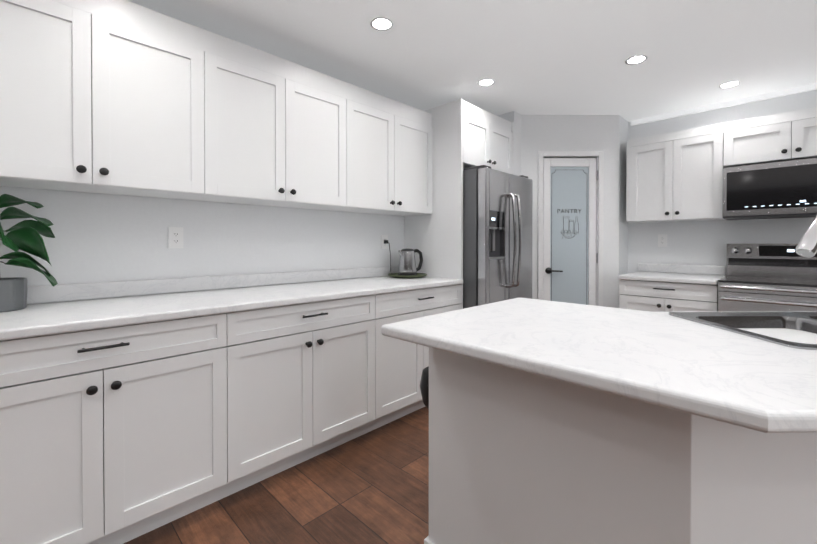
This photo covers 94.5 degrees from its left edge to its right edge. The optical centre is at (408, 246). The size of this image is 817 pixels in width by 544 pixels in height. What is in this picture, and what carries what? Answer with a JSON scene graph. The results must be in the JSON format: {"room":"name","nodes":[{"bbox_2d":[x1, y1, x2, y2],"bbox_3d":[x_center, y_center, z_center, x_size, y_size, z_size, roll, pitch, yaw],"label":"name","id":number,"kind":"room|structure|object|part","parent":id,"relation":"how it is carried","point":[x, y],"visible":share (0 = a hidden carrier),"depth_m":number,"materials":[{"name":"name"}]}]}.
{"room":"kitchen","nodes":[
{"label":"kitchen","id":0,"kind":"room"},
{"bbox_2d":[0,186,404,304],"bbox_3d":[-1.490,-0.035,1.949,0.120,2.400,8.020,0,1,45],"label":"wall","id":1,"kind":"structure","parent":0,"point":[100,237],"depth_m":2.12,"materials":[{"name":"paint"}]},
{"bbox_2d":[0,0,219,200],"bbox_3d":[-1.430,-0.672,1.682,0.327,0.822,0.979,0,1,45],"label":"upper cabinet","id":2,"kind":"object","parent":1,"relation":"attached to","point":[121,97],"depth_m":1.61,"materials":[{"name":"white wood"}]},
{"bbox_2d":[168,227,182,247],"bbox_3d":[-1.275,-0.050,2.072,0.009,0.116,0.072,0,1,45],"label":"electrical outlet","id":3,"kind":"object","parent":1,"relation":"attached to","point":[175,237],"visible":1,"depth_m":2.07,"materials":[{"name":"white plastic"}]},
{"bbox_2d":[27,266,398,305],"bbox_3d":[-1.237,0.209,2.101,0.020,0.081,3.439,0,1,45],"label":"backsplash","id":4,"kind":"structure","parent":1,"relation":"attached to","point":[61,292],"depth_m":2.08,"materials":[{"name":"white stone"}]},
{"bbox_2d":[204,35,355,211],"bbox_3d":[-0.825,-0.676,2.294,0.327,0.822,0.980,0,1,45],"label":"upper cabinet","id":5,"kind":"object","parent":1,"relation":"attached to","point":[288,128],"depth_m":2.18,"materials":[{"name":"white wood"}]},
{"bbox_2d":[381,235,387,248],"bbox_3d":[-0.200,-0.043,3.160,0.009,0.116,0.072,0,1,45],"label":"electrical outlet","id":6,"kind":"object","parent":1,"relation":"attached to","point":[383,238],"visible":0.92,"depth_m":3.15,"materials":[{"name":"white plastic"}]},
{"bbox_2d":[352,86,432,215],"bbox_3d":[-0.242,-0.680,2.884,0.327,0.822,0.921,0,1,45],"label":"upper cabinet","id":7,"kind":"object","parent":1,"relation":"attached to","point":[394,139],"depth_m":2.78,"materials":[{"name":"white wood"}]},
{"bbox_2d":[123,406,428,543],"bbox_3d":[0.716,1.241,-0.306,6.600,0.120,8.300,0,1,45],"label":"floor","id":8,"kind":"structure","parent":0,"point":[371,487],"depth_m":1.72,"materials":[{"name":"brown wood"}]},
{"bbox_2d":[0,314,243,543],"bbox_3d":[-1.327,0.730,1.589,0.617,0.878,0.979,0,1,45],"label":"base cabinet","id":9,"kind":"object","parent":8,"relation":"on","point":[124,417],"depth_m":1.41,"materials":[{"name":"white wood"}]},
{"bbox_2d":[0,274,462,341],"bbox_3d":[-1.015,0.270,1.882,0.644,0.037,3.439,0,1,45],"label":"countertop","id":10,"kind":"structure","parent":9,"relation":"on","point":[46,319],"depth_m":1.69,"materials":[{"name":"white stone"}]},
{"bbox_2d":[0,194,57,311],"bbox_3d":[-1.611,0.009,1.458,0.298,0.491,0.376,0,1,45],"label":"plant","id":11,"kind":"object","parent":10,"relation":"on","point":[24,235],"visible":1,"depth_m":1.51,"materials":[{"name":"green plant"}]},
{"bbox_3d":[-1.647,0.192,1.514,0.168,0.125,0.168,0,1,45],"label":"pot","id":12,"kind":"part","parent":11,"relation":"part of","materials":[{"name":"grey ceramic"}]},
{"bbox_2d":[384,240,426,277],"bbox_3d":[-0.023,0.093,3.073,0.366,0.299,0.324,0,1,45],"label":"kettle","id":13,"kind":"object","parent":10,"relation":"on","point":[407,266],"visible":1,"depth_m":3.01,"materials":[{"name":"silver metal"}]},
{"bbox_3d":[-0.120,0.092,3.139,0.136,0.297,0.109,0,1,45],"label":"cord","id":14,"kind":"part","parent":13,"relation":"part of","materials":[{"name":"black plastic"}]},
{"bbox_2d":[244,294,387,488],"bbox_3d":[-0.722,0.725,2.201,0.617,0.878,0.980,0,1,45],"label":"base cabinet","id":15,"kind":"object","parent":8,"relation":"on","point":[316,374],"depth_m":1.98,"materials":[{"name":"white wood"}]},
{"bbox_2d":[388,286,460,422],"bbox_3d":[-0.138,0.721,2.792,0.617,0.878,0.921,0,1,45],"label":"base cabinet","id":16,"kind":"object","parent":8,"relation":"on","point":[407,361],"depth_m":2.52,"materials":[{"name":"white wood"}]},
{"bbox_2d":[405,99,513,308],"bbox_3d":[0.477,0.008,3.386,0.651,2.295,0.796,0,1,45],"label":"surround","id":17,"kind":"object","parent":8,"relation":"on","point":[466,134],"visible":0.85,"depth_m":3.04,"materials":[{"name":"white wood"}]},
{"bbox_2d":[463,165,532,308],"bbox_3d":[0.577,0.270,3.290,0.878,1.772,0.730,0,1,45],"label":"fridge","id":18,"kind":"object","parent":8,"relation":"on","point":[497,233],"visible":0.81,"depth_m":2.91,"materials":[{"name":"grey metal"}]},
{"bbox_3d":[0.655,-0.091,2.916,0.068,0.360,0.220,0,1,45],"label":"panel","id":19,"kind":"part","parent":18,"relation":"part of","materials":[{"name":"grey plastic"}]},
{"bbox_3d":[0.834,-0.052,2.985,0.088,0.747,0.102,0,1,45],"label":"handle","id":20,"kind":"part","parent":18,"relation":"part of","materials":[{"name":"silver metal"}]},
{"bbox_2d":[420,351,816,543],"bbox_3d":[1.186,0.730,1.411,1.760,0.877,1.632,0,1,45],"label":"kitchen island","id":21,"kind":"object","parent":8,"relation":"on","point":[553,422],"depth_m":0.99,"materials":[{"name":"white wood"}]},
{"bbox_2d":[420,366,428,408],"bbox_3d":[0.097,0.553,1.482,0.110,0.189,0.095,0,1,45],"label":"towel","id":22,"kind":"object","parent":21,"relation":"hanging from","point":[424,383],"depth_m":1.46,"materials":[{"name":"black fabric"}]},
{"bbox_2d":[381,297,816,450],"bbox_3d":[1.242,0.274,1.235,1.917,0.036,1.860,0,1,45],"label":"island countertop","id":23,"kind":"structure","parent":21,"relation":"on","point":[755,373],"depth_m":0.94,"materials":[{"name":"white stone"}]},
{"bbox_2d":[669,312,816,349],"bbox_3d":[1.398,0.354,1.200,0.914,0.206,0.914,0,1,45],"label":"sink","id":24,"kind":"object","parent":23,"relation":"in","point":[790,330],"depth_m":1.29,"materials":[{"name":"metal"}]},
{"bbox_2d":[795,215,816,256],"bbox_3d":[1.532,0.045,1.340,0.229,0.409,0.334,0,1,45],"label":"faucet","id":25,"kind":"object","parent":23,"relation":"on","point":[807,246],"depth_m":1.30,"materials":[{"name":"silver metal"}]},
{"bbox_2d":[619,279,718,311],"bbox_3d":[2.277,0.718,3.261,0.660,0.878,0.617,0,1,45],"label":"base cabinet","id":26,"kind":"object","parent":8,"relation":"on","point":[655,288],"depth_m":3.03,"materials":[{"name":"white wood"}]},
{"bbox_2d":[618,271,725,286],"bbox_3d":[2.267,0.260,3.249,0.664,0.037,0.644,0,1,45],"label":"countertop","id":27,"kind":"structure","parent":26,"relation":"on","point":[644,276],"depth_m":3.12,"materials":[{"name":"white stone"}]},
{"bbox_2d":[718,244,816,311],"bbox_3d":[2.743,0.568,2.716,0.752,1.185,0.706,0,1,45],"label":"range","id":28,"kind":"object","parent":8,"relation":"on","point":[770,278],"visible":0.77,"depth_m":2.76,"materials":[{"name":"silver metal"}]},
{"bbox_2d":[127,0,816,121],"bbox_3d":[0.716,-1.279,-0.323,6.600,0.120,8.300,0,1,45],"label":"ceiling","id":29,"kind":"structure","parent":0,"point":[549,57],"depth_m":2.33,"materials":[{"name":"paint"}]},
{"bbox_2d":[370,17,392,30],"bbox_3d":[-0.147,-1.233,2.091,0.128,0.004,0.128,0,1,45],"label":"recessed light","id":30,"kind":"object","parent":29,"relation":"in","point":[381,23],"visible":1,"depth_m":2.09,"materials":[{"name":"white"}]},
{"bbox_2d":[477,79,494,85],"bbox_3d":[0.584,-1.238,2.844,0.128,0.004,0.128,0,1,45],"label":"recessed light","id":31,"kind":"object","parent":29,"relation":"in","point":[485,82],"visible":1,"depth_m":2.85,"materials":[{"name":"white"}]},
{"bbox_2d":[625,55,647,64],"bbox_3d":[1.505,-1.236,2.496,0.128,0.004,0.128,0,1,45],"label":"recessed light","id":32,"kind":"object","parent":29,"relation":"in","point":[637,59],"visible":1,"depth_m":2.49,"materials":[{"name":"white"}]},
{"bbox_2d":[719,81,740,87],"bbox_3d":[2.450,-1.239,2.884,0.128,0.004,0.128,0,1,45],"label":"recessed light","id":33,"kind":"object","parent":29,"relation":"in","point":[730,84],"visible":1,"depth_m":2.88,"materials":[{"name":"white"}]},
{"bbox_2d":[497,111,627,307],"bbox_3d":[1.359,-0.048,3.840,1.275,2.400,1.085,0,1,45],"label":"wall","id":34,"kind":"structure","parent":0,"point":[535,134],"depth_m":3.56,"materials":[{"name":"paint"}]},
{"bbox_2d":[543,158,597,305],"bbox_3d":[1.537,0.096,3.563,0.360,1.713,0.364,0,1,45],"label":"pantry door","id":35,"kind":"structure","parent":34,"relation":"in","point":[569,188],"depth_m":3.58,"materials":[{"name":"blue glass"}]},
{"bbox_2d":[551,170,586,304],"bbox_3d":[1.524,0.067,3.586,0.338,1.598,0.004,0,0,0],"label":"decal","id":36,"kind":"object","parent":35,"relation":"attached to","point":[573,230],"visible":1,"depth_m":3.58,"materials":[{"name":"black paint"}]},
{"bbox_2d":[557,209,580,212],"bbox_3d":[1.526,-0.340,3.582,0.228,0.038,0.002,0,0,0],"label":"lettering","id":37,"kind":"object","parent":35,"relation":"attached to","point":[568,210],"depth_m":3.58,"materials":[{"name":"black paint"}]},
{"bbox_2d":[538,151,603,305],"bbox_3d":[1.524,0.128,3.608,0.614,2.052,0.116,0,0,0],"label":"door frame","id":38,"kind":"structure","parent":34,"relation":"attached to","point":[599,207],"depth_m":3.55,"materials":[{"name":"white wood"}]},
{"bbox_2d":[628,90,816,274],"bbox_3d":[3.534,-0.039,2.538,6.200,2.400,0.120,0,1,45],"label":"wall","id":39,"kind":"structure","parent":0,"point":[706,242],"depth_m":3.33,"materials":[{"name":"paint"}]},
{"bbox_2d":[658,234,666,246],"bbox_3d":[2.398,-0.061,3.567,0.072,0.116,0.009,0,1,45],"label":"electrical outlet","id":40,"kind":"object","parent":39,"relation":"attached to","point":[662,240],"visible":1,"depth_m":3.56,"materials":[{"name":"white plastic"}]},
{"bbox_2d":[626,123,725,222],"bbox_3d":[2.371,-0.611,3.364,0.689,0.755,0.327,0,1,45],"label":"upper cabinet","id":41,"kind":"object","parent":39,"relation":"attached to","point":[675,176],"depth_m":3.22,"materials":[{"name":"white wood"}]},
{"bbox_2d":[638,263,725,274],"bbox_3d":[3.080,0.204,2.885,2.332,0.081,0.020,0,1,45],"label":"backsplash","id":42,"kind":"structure","parent":39,"relation":"attached to","point":[689,269],"depth_m":3.42,"materials":[{"name":"white stone"}]},
{"bbox_2d":[631,83,816,125],"bbox_3d":[3.947,-1.212,2.022,4.900,0.044,0.022,0,1,45],"label":"trim","id":43,"kind":"structure","parent":39,"relation":"attached to","point":[795,90],"depth_m":3.21,"materials":[{"name":"paint"}]},
{"bbox_2d":[726,109,805,167],"bbox_3d":[2.773,-0.814,2.965,0.440,0.345,0.327,0,1,45],"label":"upper cabinet","id":44,"kind":"object","parent":39,"relation":"attached to","point":[780,137],"depth_m":2.83,"materials":[{"name":"white wood"}]},
{"bbox_2d":[722,158,816,219],"bbox_3d":[2.862,-0.421,2.830,0.754,0.390,0.398,0,1,45],"label":"microwave","id":45,"kind":"object","parent":44,"relation":"attached to","point":[780,190],"visible":1,"depth_m":2.77,"materials":[{"name":"grey"}]},
{"bbox_2d":[806,107,816,158],"bbox_3d":[3.002,-0.812,2.739,0.440,0.345,0.327,0,1,45],"label":"upper cabinet","id":46,"kind":"object","parent":39,"relation":"attached to","point":[811,113],"depth_m":2.67,"materials":[{"name":"white wood"}]}
]}

